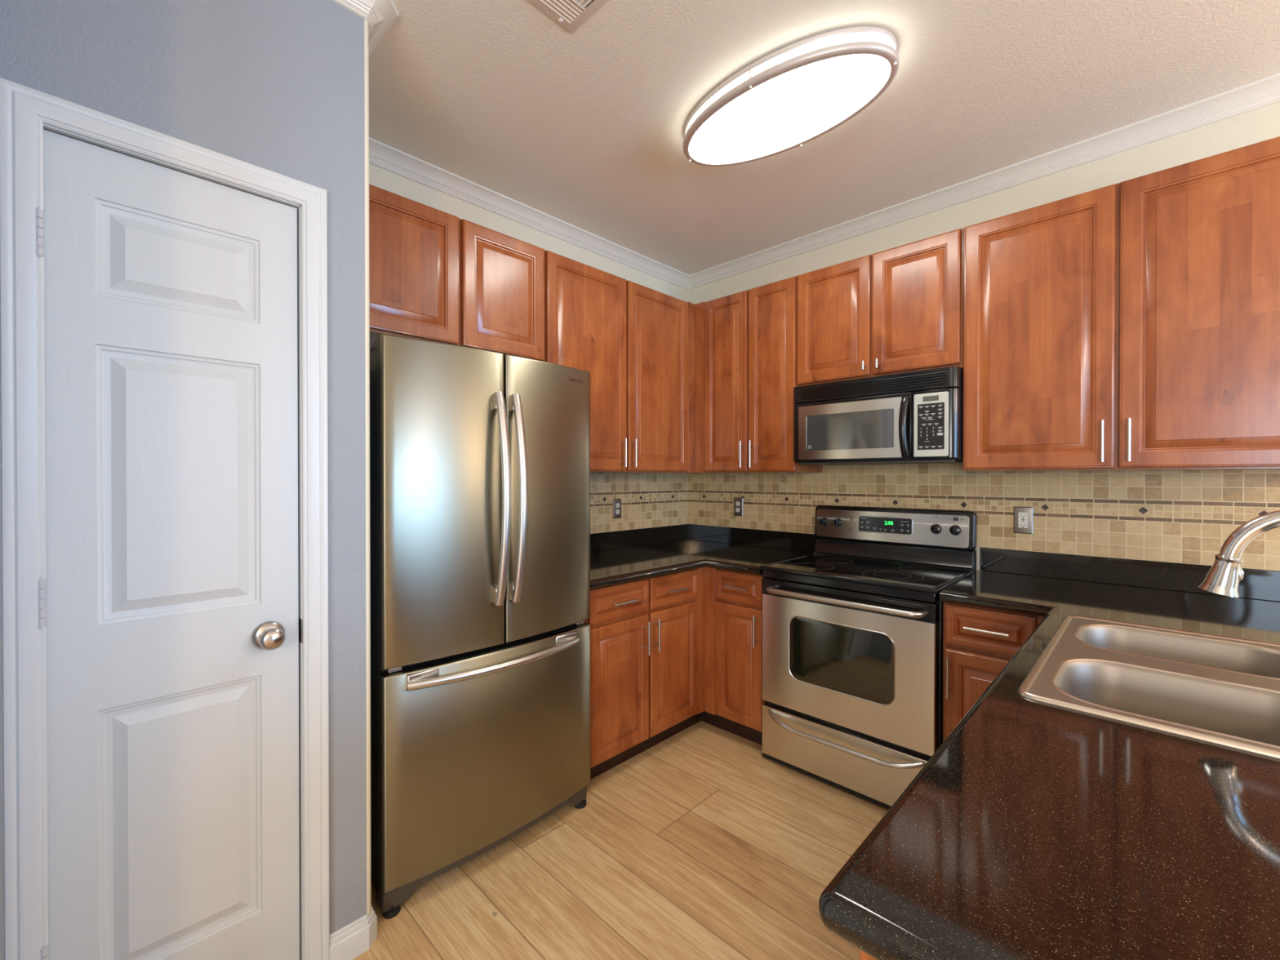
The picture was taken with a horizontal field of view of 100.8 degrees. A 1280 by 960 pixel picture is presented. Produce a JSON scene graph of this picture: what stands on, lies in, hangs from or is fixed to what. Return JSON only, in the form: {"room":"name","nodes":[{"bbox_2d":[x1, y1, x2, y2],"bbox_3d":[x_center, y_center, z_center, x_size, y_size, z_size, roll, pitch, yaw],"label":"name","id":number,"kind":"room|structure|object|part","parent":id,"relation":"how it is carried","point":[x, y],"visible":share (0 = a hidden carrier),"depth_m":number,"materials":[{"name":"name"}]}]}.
{"room":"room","nodes":[
{"label":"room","id":0,"kind":"room"},
{"bbox_2d":[0,319,4,959],"bbox_3d":[-1.179,-0.014,0.881,0.533,2.709,0.124,0,0,44],"label":"wall","id":1,"kind":"structure","parent":0,"point":[2,811],"depth_m":1.01,"materials":[{"name":"grey paint"}]},
{"bbox_2d":[0,0,371,934],"bbox_3d":[-1.356,-0.017,1.530,0.847,2.709,0.804,0,0,44],"label":"wall","id":2,"kind":"structure","parent":0,"point":[280,86],"depth_m":1.41,"materials":[{"name":"grey paint"}]},
{"bbox_2d":[0,77,329,959],"bbox_3d":[-1.071,0.280,1.258,0.162,2.118,0.565,0,0,44],"label":"door","id":3,"kind":"structure","parent":2,"relation":"in","point":[163,298],"depth_m":1.21,"materials":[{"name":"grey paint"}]},
{"bbox_3d":[-0.925,0.398,1.329,0.052,0.055,0.055,0,0,44],"label":"knob","id":4,"kind":"part","parent":3,"relation":"part of","materials":[{"name":"silver metal"}]},
{"bbox_3d":[-0.904,0.400,1.408,0.032,0.063,0.002,0,0,44],"label":"strike plate","id":5,"kind":"part","parent":3,"relation":"part of","materials":[{"name":"silver metal"}]},
{"bbox_2d":[329,906,377,959],"bbox_3d":[-0.901,1.290,1.583,0.292,0.093,0.131,0,0,44],"label":"baseboard","id":6,"kind":"structure","parent":2,"relation":"attached to","point":[357,937],"depth_m":1.48,"materials":[{"name":"white paint"}]},
{"bbox_2d":[332,0,1279,289],"bbox_3d":[1.605,-1.334,0.335,6.500,0.062,3.000,0,0,44],"label":"trim","id":7,"kind":"structure","parent":2,"relation":"attached to","point":[381,15],"depth_m":2.37,"materials":[{"name":"white paint"}]},
{"bbox_2d":[368,163,687,473],"bbox_3d":[-0.522,-0.025,2.900,0.120,2.709,2.320,0,0,44],"label":"wall","id":8,"kind":"structure","parent":0,"point":[379,177],"depth_m":2.66,"materials":[{"name":"beige paint"}]},
{"bbox_2d":[368,184,544,361],"bbox_3d":[-0.854,-0.807,2.242,0.317,0.528,0.880,0,0,44],"label":"upper cabinet","id":9,"kind":"object","parent":8,"relation":"attached to","point":[436,275],"visible":0.78,"depth_m":2.11,"materials":[{"name":"brown wood"}]},
{"bbox_3d":[-0.894,-0.806,1.989,0.020,0.514,0.444,0,0,44],"label":"door","id":10,"kind":"part","parent":9,"relation":"part of","materials":[{"name":"brown wood"}]},
{"bbox_3d":[-0.585,-0.808,2.304,0.020,0.514,0.400,0,0,44],"label":"door","id":11,"kind":"part","parent":9,"relation":"part of","materials":[{"name":"brown wood"}]},
{"bbox_2d":[543,249,721,473],"bbox_3d":[-0.036,-0.559,3.052,0.354,1.032,1.416,0,0,44],"label":"upper cabinet","id":12,"kind":"object","parent":8,"relation":"attached to","point":[636,342],"visible":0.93,"depth_m":2.83,"materials":[{"name":"brown wood"}]},
{"bbox_3d":[-0.255,-0.558,2.643,0.020,1.019,0.510,0,0,44],"label":"door","id":13,"kind":"part","parent":12,"relation":"part of","materials":[{"name":"brown wood"}]},
{"bbox_3d":[-0.083,-0.144,2.781,0.038,0.150,0.011,0,0,44],"label":"handle","id":14,"kind":"part","parent":12,"relation":"part of","materials":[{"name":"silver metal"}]},
{"bbox_3d":[-0.030,-0.144,2.835,0.038,0.150,0.011,0,0,44],"label":"handle","id":15,"kind":"part","parent":12,"relation":"part of","materials":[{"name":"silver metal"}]},
{"bbox_3d":[0.111,-0.560,3.017,0.020,1.019,0.504,0,0,44],"label":"door","id":16,"kind":"part","parent":12,"relation":"part of","materials":[{"name":"brown wood"}]},
{"bbox_2d":[590,472,687,533],"bbox_3d":[-0.169,0.132,3.171,0.006,0.352,1.440,0,0,44],"label":"tile backsplash","id":17,"kind":"structure","parent":8,"relation":"attached to","point":[648,500],"depth_m":3.33,"materials":[{"name":"tile"}]},
{"bbox_2d":[612,498,621,518],"bbox_3d":[-0.137,0.173,3.194,0.009,0.119,0.070,0,0,44],"label":"wall outlet","id":18,"kind":"object","parent":17,"relation":"attached to","point":[616,503],"visible":1,"depth_m":3.19,"materials":[{"name":"silver metal"}]},
{"bbox_2d":[351,720,888,959],"bbox_3d":[0.381,1.375,-0.886,6.720,0.050,6.720,0,0,44],"label":"floor","id":19,"kind":"structure","parent":0,"point":[700,844],"depth_m":1.80,"materials":[{"name":"brown wood"}]},
{"bbox_2d":[369,333,590,919],"bbox_3d":[-0.679,0.446,2.066,0.767,1.776,0.812,0,0,44],"label":"refrigerator","id":20,"kind":"object","parent":19,"relation":"on","point":[480,459],"visible":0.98,"depth_m":1.76,"materials":[{"name":"silver metal"}]},
{"bbox_2d":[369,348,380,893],"bbox_3d":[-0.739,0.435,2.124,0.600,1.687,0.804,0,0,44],"label":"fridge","id":21,"kind":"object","parent":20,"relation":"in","point":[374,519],"depth_m":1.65,"materials":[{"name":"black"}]},
{"bbox_3d":[-0.682,0.617,1.659,0.024,0.038,0.100,0,0,44],"label":"handle mount","id":22,"kind":"part","parent":20,"relation":"part of","materials":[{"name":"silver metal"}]},
{"bbox_3d":[-0.636,0.066,1.728,0.079,1.012,0.392,0,0,44],"label":"door","id":23,"kind":"part","parent":20,"relation":"part of","materials":[{"name":"silver metal"}]},
{"bbox_3d":[-0.489,0.919,1.883,0.079,0.656,0.812,0,0,44],"label":"freezer drawer","id":24,"kind":"part","parent":20,"relation":"part of","materials":[{"name":"silver metal"}]},
{"bbox_3d":[-0.458,0.629,1.829,0.081,0.027,0.664,0,0,44],"label":"handle","id":25,"kind":"part","parent":20,"relation":"part of","materials":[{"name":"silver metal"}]},
{"bbox_3d":[-0.487,-0.269,1.810,0.022,0.055,0.025,0,0,44],"label":"handle mount","id":26,"kind":"part","parent":20,"relation":"part of","materials":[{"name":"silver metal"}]},
{"bbox_3d":[-0.487,0.396,1.813,0.022,0.055,0.025,0,0,44],"label":"handle mount","id":27,"kind":"part","parent":20,"relation":"part of","materials":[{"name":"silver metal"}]},
{"bbox_3d":[-0.464,0.064,1.789,0.074,0.728,0.031,0,0,44],"label":"handle","id":28,"kind":"part","parent":20,"relation":"part of","materials":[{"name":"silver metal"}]},
{"bbox_3d":[-0.441,-0.269,1.856,0.022,0.055,0.025,0,0,44],"label":"handle mount","id":29,"kind":"part","parent":20,"relation":"part of","materials":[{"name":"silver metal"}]},
{"bbox_3d":[-0.441,0.396,1.860,0.022,0.055,0.025,0,0,44],"label":"handle mount","id":30,"kind":"part","parent":20,"relation":"part of","materials":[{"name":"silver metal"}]},
{"bbox_3d":[-0.417,0.063,1.836,0.074,0.728,0.031,0,0,44],"label":"handle","id":31,"kind":"part","parent":20,"relation":"part of","materials":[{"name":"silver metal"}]},
{"bbox_3d":[-0.349,0.064,2.020,0.079,1.012,0.413,0,0,44],"label":"door","id":32,"kind":"part","parent":20,"relation":"part of","materials":[{"name":"silver metal"}]},
{"bbox_3d":[-0.290,0.615,2.053,0.024,0.038,0.100,0,0,44],"label":"handle mount","id":33,"kind":"part","parent":20,"relation":"part of","materials":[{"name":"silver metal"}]},
{"bbox_2d":[584,567,704,779],"bbox_3d":[0.072,0.893,2.949,0.665,0.873,1.423,0,0,44],"label":"base cabinet","id":34,"kind":"object","parent":19,"relation":"on","point":[647,635],"visible":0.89,"depth_m":2.48,"materials":[{"name":"brown wood"}]},
{"bbox_3d":[-0.090,0.542,2.373,0.020,0.148,0.363,0,0,44],"label":"drawer","id":35,"kind":"part","parent":34,"relation":"part of","materials":[{"name":"brown wood"}]},
{"bbox_3d":[-0.090,0.929,2.376,0.020,0.590,0.363,0,0,44],"label":"door","id":36,"kind":"part","parent":34,"relation":"part of","materials":[{"name":"brown wood"}]},
{"bbox_3d":[-0.070,0.544,2.353,0.038,0.011,0.138,0,0,44],"label":"handle","id":37,"kind":"part","parent":34,"relation":"part of","materials":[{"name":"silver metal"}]},
{"bbox_3d":[0.033,0.734,2.460,0.038,0.156,0.011,0,0,44],"label":"handle","id":38,"kind":"part","parent":34,"relation":"part of","materials":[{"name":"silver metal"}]},
{"bbox_3d":[0.082,0.732,2.510,0.038,0.156,0.011,0,0,44],"label":"handle","id":39,"kind":"part","parent":34,"relation":"part of","materials":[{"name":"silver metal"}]},
{"bbox_3d":[0.174,0.541,2.643,0.020,0.148,0.361,0,0,44],"label":"drawer","id":40,"kind":"part","parent":34,"relation":"part of","materials":[{"name":"brown wood"}]},
{"bbox_3d":[0.174,0.928,2.645,0.020,0.590,0.361,0,0,44],"label":"door","id":41,"kind":"part","parent":34,"relation":"part of","materials":[{"name":"brown wood"}]},
{"bbox_3d":[0.188,0.543,2.617,0.038,0.011,0.138,0,0,44],"label":"handle","id":42,"kind":"part","parent":34,"relation":"part of","materials":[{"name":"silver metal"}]},
{"bbox_2d":[590,524,817,589],"bbox_3d":[0.179,0.383,2.832,0.981,0.146,1.440,0,0,44],"label":"countertop","id":43,"kind":"structure","parent":34,"relation":"on","point":[617,557],"depth_m":3.06,"materials":[{"name":"black stone"}]},
{"bbox_2d":[701,566,767,745],"bbox_3d":[0.643,0.893,2.920,0.432,0.873,0.666,0,0,44],"label":"base cabinet","id":44,"kind":"object","parent":19,"relation":"on","point":[734,701],"visible":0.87,"depth_m":2.68,"materials":[{"name":"brown wood"}]},
{"bbox_3d":[0.480,0.537,2.639,0.138,0.011,0.038,0,0,44],"label":"handle","id":45,"kind":"part","parent":44,"relation":"part of","materials":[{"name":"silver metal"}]},
{"bbox_3d":[0.495,0.541,2.664,0.277,0.148,0.020,0,0,44],"label":"drawer","id":46,"kind":"part","parent":44,"relation":"part of","materials":[{"name":"brown wood"}]},
{"bbox_3d":[0.495,0.928,2.666,0.277,0.590,0.020,0,0,44],"label":"door","id":47,"kind":"part","parent":44,"relation":"part of","materials":[{"name":"brown wood"}]},
{"bbox_3d":[0.559,0.731,2.563,0.011,0.154,0.038,0,0,44],"label":"handle","id":48,"kind":"part","parent":44,"relation":"part of","materials":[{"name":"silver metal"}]},
{"bbox_2d":[859,950,875,959],"bbox_3d":[1.044,0.904,0.968,0.690,0.873,1.698,0,0,44],"label":"base cabinet","id":49,"kind":"object","parent":19,"relation":"on","point":[863,956],"visible":0.02,"depth_m":0.58,"materials":[{"name":"brown wood"}]},
{"bbox_2d":[818,546,1279,959],"bbox_3d":[1.135,0.392,1.260,1.033,0.146,2.350,0,0,44],"label":"countertop","id":50,"kind":"structure","parent":49,"relation":"on","point":[1036,829],"depth_m":0.65,"materials":[{"name":"black stone"}]},
{"bbox_2d":[1017,614,1279,758],"bbox_3d":[1.235,0.513,1.149,0.565,0.192,0.837,0,0,44],"label":"sink","id":51,"kind":"object","parent":50,"relation":"in","point":[1222,690],"visible":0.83,"depth_m":1.19,"materials":[{"name":"silver metal"}]},
{"bbox_3d":[1.069,0.515,1.023,0.414,0.184,0.338,0,0,44],"label":"bowl","id":52,"kind":"part","parent":51,"relation":"part of","materials":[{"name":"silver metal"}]},
{"bbox_3d":[1.366,0.513,1.326,0.414,0.184,0.310,0,0,44],"label":"bowl","id":53,"kind":"part","parent":51,"relation":"part of","materials":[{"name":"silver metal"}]},
{"bbox_2d":[1198,510,1279,597],"bbox_3d":[1.294,0.239,1.032,0.279,0.367,0.143,0,0,44],"label":"kitchen faucet","id":54,"kind":"object","parent":50,"relation":"on","point":[1224,576],"visible":1,"depth_m":1.11,"materials":[{"name":"silver metal"}]},
{"bbox_3d":[1.332,0.187,1.052,0.247,0.265,0.032,0,0,44],"label":"spout","id":55,"kind":"part","parent":54,"relation":"part of","materials":[{"name":"silver metal"}]},
{"bbox_2d":[759,505,977,809],"bbox_3d":[1.046,0.738,2.473,0.776,1.188,0.694,0,0,44],"label":"electric range","id":56,"kind":"object","parent":19,"relation":"on","point":[852,627],"visible":0.98,"depth_m":2.29,"materials":[{"name":"silver metal"}]},
{"bbox_3d":[1.006,0.229,2.903,0.045,0.045,0.028,0,0,44],"label":"knob","id":57,"kind":"part","parent":56,"relation":"part of","materials":[{"name":"black plastic"}]},
{"bbox_3d":[0.872,1.315,2.288,0.750,0.015,0.054,0,0,44],"label":"rail","id":58,"kind":"part","parent":56,"relation":"part of","materials":[{"name":"black plastic"}]},
{"bbox_3d":[1.061,0.229,2.849,0.045,0.045,0.028,0,0,44],"label":"knob","id":59,"kind":"part","parent":56,"relation":"part of","materials":[{"name":"black plastic"}]},
{"bbox_3d":[0.847,0.762,2.263,0.464,0.295,0.002,0,0,44],"label":"window trim","id":60,"kind":"part","parent":56,"relation":"part of","materials":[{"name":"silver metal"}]},
{"bbox_3d":[0.833,1.105,2.247,0.675,0.049,0.067,0,0,44],"label":"handle","id":61,"kind":"part","parent":56,"relation":"part of","materials":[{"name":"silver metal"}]},
{"bbox_3d":[0.870,1.190,2.286,0.748,0.230,0.060,0,0,44],"label":"storage drawer","id":62,"kind":"part","parent":56,"relation":"part of","materials":[{"name":"silver metal"}]},
{"bbox_3d":[0.833,0.511,2.240,0.688,0.023,0.065,0,0,44],"label":"handle","id":63,"kind":"part","parent":56,"relation":"part of","materials":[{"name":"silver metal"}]},
{"bbox_3d":[0.871,0.446,2.284,0.748,0.038,0.054,0,0,44],"label":"vent trim","id":64,"kind":"part","parent":56,"relation":"part of","materials":[{"name":"metal"}]},
{"bbox_3d":[0.871,0.506,2.284,0.748,0.071,0.056,0,0,44],"label":"oven door","id":65,"kind":"part","parent":56,"relation":"part of","materials":[{"name":"silver metal"}]},
{"bbox_3d":[0.870,0.797,2.284,0.748,0.508,0.060,0,0,44],"label":"door panel","id":66,"kind":"part","parent":56,"relation":"part of","materials":[{"name":"silver metal"}]},
{"bbox_3d":[1.042,0.416,2.458,0.764,0.018,0.568,0,0,44],"label":"cooktop frame","id":67,"kind":"part","parent":56,"relation":"part of","materials":[{"name":"black metal"}]},
{"bbox_3d":[1.042,0.411,2.458,0.724,0.003,0.528,0,0,44],"label":"glass","id":68,"kind":"part","parent":56,"relation":"part of","materials":[{"name":"black glass"}]},
{"bbox_3d":[1.247,0.238,2.686,0.737,0.150,0.012,0,0,44],"label":"control panel","id":69,"kind":"part","parent":56,"relation":"part of","materials":[{"name":"silver metal"}]},
{"bbox_3d":[1.403,0.234,2.514,0.049,0.049,0.028,0,0,44],"label":"knob","id":70,"kind":"part","parent":56,"relation":"part of","materials":[{"name":"black plastic"}]},
{"bbox_3d":[1.461,0.234,2.457,0.049,0.049,0.028,0,0,44],"label":"knob","id":71,"kind":"part","parent":56,"relation":"part of","materials":[{"name":"black plastic"}]},
{"bbox_2d":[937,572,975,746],"bbox_3d":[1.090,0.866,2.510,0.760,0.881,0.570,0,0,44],"label":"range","id":72,"kind":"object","parent":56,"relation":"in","point":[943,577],"depth_m":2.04,"materials":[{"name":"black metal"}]},
{"bbox_2d":[942,602,1044,742],"bbox_3d":[1.477,0.897,2.103,0.347,0.873,0.666,0,0,44],"label":"base cabinet","id":73,"kind":"object","parent":19,"relation":"on","point":[979,642],"visible":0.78,"depth_m":1.94,"materials":[{"name":"brown wood"}]},
{"bbox_3d":[1.155,0.737,1.979,0.011,0.156,0.038,0,0,44],"label":"handle","id":74,"kind":"part","parent":73,"relation":"part of","materials":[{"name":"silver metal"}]},
{"bbox_3d":[1.260,0.932,1.917,0.280,0.590,0.020,0,0,44],"label":"door","id":75,"kind":"part","parent":73,"relation":"part of","materials":[{"name":"brown wood"}]},
{"bbox_3d":[1.241,0.541,1.894,0.138,0.011,0.038,0,0,44],"label":"handle","id":76,"kind":"part","parent":73,"relation":"part of","materials":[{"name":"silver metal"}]},
{"bbox_3d":[1.260,0.545,1.915,0.280,0.148,0.020,0,0,44],"label":"drawer","id":77,"kind":"part","parent":73,"relation":"part of","materials":[{"name":"brown wood"}]},
{"bbox_2d":[368,0,1279,275],"bbox_3d":[0.381,-1.399,-0.902,6.720,0.080,6.720,0,0,44],"label":"ceiling","id":78,"kind":"structure","parent":0,"point":[584,128],"depth_m":1.87,"materials":[{"name":"white paint"}]},
{"bbox_2d":[528,0,606,33],"bbox_3d":[-0.226,-1.364,1.388,0.305,0.014,0.356,0,0,44],"label":"ceiling vent","id":79,"kind":"object","parent":78,"relation":"in","point":[570,15],"visible":1,"depth_m":1.54,"materials":[{"name":"beige metal"}]},
{"bbox_3d":[-0.235,-1.362,1.568,0.012,0.008,0.012,0,0,44],"label":"damper lever","id":80,"kind":"part","parent":79,"relation":"part of","materials":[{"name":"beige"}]},
{"bbox_2d":[682,26,898,166],"bbox_3d":[0.497,-1.333,1.897,0.795,0.082,0.423,0,0,44],"label":"ceiling light","id":81,"kind":"object","parent":78,"relation":"attached to","point":[797,93],"visible":1,"depth_m":1.80,"materials":[{"name":"white paint"}]},
{"bbox_2d":[689,34,890,126],"bbox_3d":[0.497,-1.331,1.897,0.754,0.058,0.382,0,0,44],"label":"diffuser","id":82,"kind":"object","parent":81,"relation":"attached to","point":[820,80],"depth_m":1.75,"materials":[{"name":"white"}]},
{"bbox_2d":[687,102,1279,572],"bbox_3d":[2.689,-0.017,1.464,6.720,2.709,0.120,0,0,44],"label":"wall","id":83,"kind":"structure","parent":0,"point":[1261,124],"depth_m":2.33,"materials":[{"name":"beige paint"}]},
{"bbox_2d":[694,275,822,472],"bbox_3d":[0.666,-0.560,3.107,0.685,1.032,0.354,0,0,44],"label":"upper cabinet","id":84,"kind":"object","parent":83,"relation":"attached to","point":[746,341],"visible":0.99,"depth_m":2.97,"materials":[{"name":"brown wood"}]},
{"bbox_3d":[0.499,-0.560,3.089,0.300,1.019,0.020,0,0,44],"label":"door","id":85,"kind":"part","parent":84,"relation":"part of","materials":[{"name":"brown wood"}]},
{"bbox_3d":[0.572,-0.145,2.980,0.011,0.150,0.038,0,0,44],"label":"handle","id":86,"kind":"part","parent":84,"relation":"part of","materials":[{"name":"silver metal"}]},
{"bbox_3d":[0.616,-0.145,2.937,0.011,0.150,0.038,0,0,44],"label":"handle","id":87,"kind":"part","parent":84,"relation":"part of","materials":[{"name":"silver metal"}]},
{"bbox_3d":[0.716,-0.559,2.877,0.287,1.019,0.020,0,0,44],"label":"door","id":88,"kind":"part","parent":84,"relation":"part of","materials":[{"name":"brown wood"}]},
{"bbox_2d":[797,227,964,386],"bbox_3d":[1.185,-0.777,2.600,0.760,0.592,0.352,0,0,44],"label":"upper cabinet","id":89,"kind":"object","parent":83,"relation":"attached to","point":[898,309],"visible":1,"depth_m":2.46,"materials":[{"name":"brown wood"}]},
{"bbox_3d":[0.959,-0.783,2.637,0.371,0.568,0.020,0,0,44],"label":"door","id":90,"kind":"part","parent":89,"relation":"part of","materials":[{"name":"brown wood"}]},
{"bbox_3d":[1.058,-0.541,2.504,0.013,0.042,0.036,0,0,44],"label":"handle","id":91,"kind":"part","parent":89,"relation":"part of","materials":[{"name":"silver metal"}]},
{"bbox_3d":[1.103,-0.541,2.460,0.013,0.042,0.036,0,0,44],"label":"handle","id":92,"kind":"part","parent":89,"relation":"part of","materials":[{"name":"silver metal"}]},
{"bbox_2d":[793,366,963,465],"bbox_3d":[1.163,-0.278,2.576,0.750,0.400,0.406,0,0,44],"label":"microwave","id":93,"kind":"object","parent":89,"relation":"attached to","point":[913,417],"visible":0.99,"depth_m":2.42,"materials":[{"name":"black plastic"}]},
{"bbox_3d":[0.988,-0.237,2.530,0.495,0.269,0.004,0,0,44],"label":"door panel","id":94,"kind":"part","parent":93,"relation":"part of","materials":[{"name":"silver metal"}]},
{"bbox_3d":[1.005,-0.241,2.543,0.570,0.295,0.040,0,0,44],"label":"door","id":95,"kind":"part","parent":93,"relation":"part of","materials":[{"name":"silver metal"}]},
{"bbox_3d":[1.177,-0.083,2.591,0.710,0.011,0.305,0,0,44],"label":"underside plate","id":96,"kind":"part","parent":93,"relation":"part of","materials":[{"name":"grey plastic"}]},
{"bbox_3d":[1.162,-0.235,2.328,0.051,0.273,0.031,0,0,-30],"label":"handle","id":97,"kind":"part","parent":93,"relation":"part of","materials":[{"name":"black plastic"}]},
{"bbox_3d":[1.250,-0.237,2.274,0.135,0.272,0.003,0,0,44],"label":"control panel","id":98,"kind":"part","parent":93,"relation":"part of","materials":[{"name":"silver metal"}]},
{"bbox_3d":[1.230,-0.782,2.372,0.364,0.568,0.020,0,0,44],"label":"door","id":99,"kind":"part","parent":89,"relation":"part of","materials":[{"name":"brown wood"}]},
{"bbox_2d":[687,463,1279,570],"bbox_3d":[1.329,0.101,2.708,2.784,0.420,0.006,0,0,44],"label":"tile backsplash","id":100,"kind":"structure","parent":83,"relation":"attached to","point":[1169,516],"depth_m":2.27,"materials":[{"name":"tile"}]},
{"bbox_2d":[733,497,742,516],"bbox_3d":[0.628,0.172,3.384,0.070,0.119,0.009,0,0,44],"label":"wall outlet","id":101,"kind":"object","parent":100,"relation":"attached to","point":[738,502],"visible":1,"depth_m":3.38,"materials":[{"name":"silver metal"}]},
{"bbox_2d":[1013,506,1033,533],"bbox_3d":[1.694,0.178,2.339,0.070,0.119,0.010,0,0,44],"label":"wall outlet","id":102,"kind":"object","parent":100,"relation":"attached to","point":[1023,516],"visible":1,"depth_m":2.33,"materials":[{"name":"silver metal"}]},
{"bbox_2d":[1017,512,1027,528],"bbox_3d":[1.692,0.178,2.337,0.033,0.068,0.002,0,0,44],"label":"receptacle","id":103,"kind":"object","parent":102,"relation":"attached to","point":[1022,517],"depth_m":2.34,"materials":[{"name":"beige plastic"}]},
{"bbox_2d":[963,136,1279,471],"bbox_3d":[1.811,-0.553,1.986,0.990,1.032,0.354,0,0,44],"label":"upper cabinet","id":104,"kind":"object","parent":83,"relation":"attached to","point":[1133,324],"visible":1,"depth_m":1.87,"materials":[{"name":"brown wood"}]},
{"bbox_3d":[1.540,-0.554,2.070,0.475,1.019,0.020,0,0,44],"label":"door","id":105,"kind":"part","parent":104,"relation":"part of","materials":[{"name":"brown wood"}]},
{"bbox_3d":[1.668,-0.140,1.908,0.011,0.150,0.038,0,0,44],"label":"handle","id":106,"kind":"part","parent":104,"relation":"part of","materials":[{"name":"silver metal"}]},
{"bbox_3d":[1.718,-0.141,1.858,0.011,0.150,0.038,0,0,44],"label":"handle","id":107,"kind":"part","parent":104,"relation":"part of","materials":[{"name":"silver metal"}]},
{"bbox_3d":[1.895,-0.552,1.723,0.492,1.019,0.020,0,0,44],"label":"door","id":108,"kind":"part","parent":104,"relation":"part of","materials":[{"name":"brown wood"}]}
]}

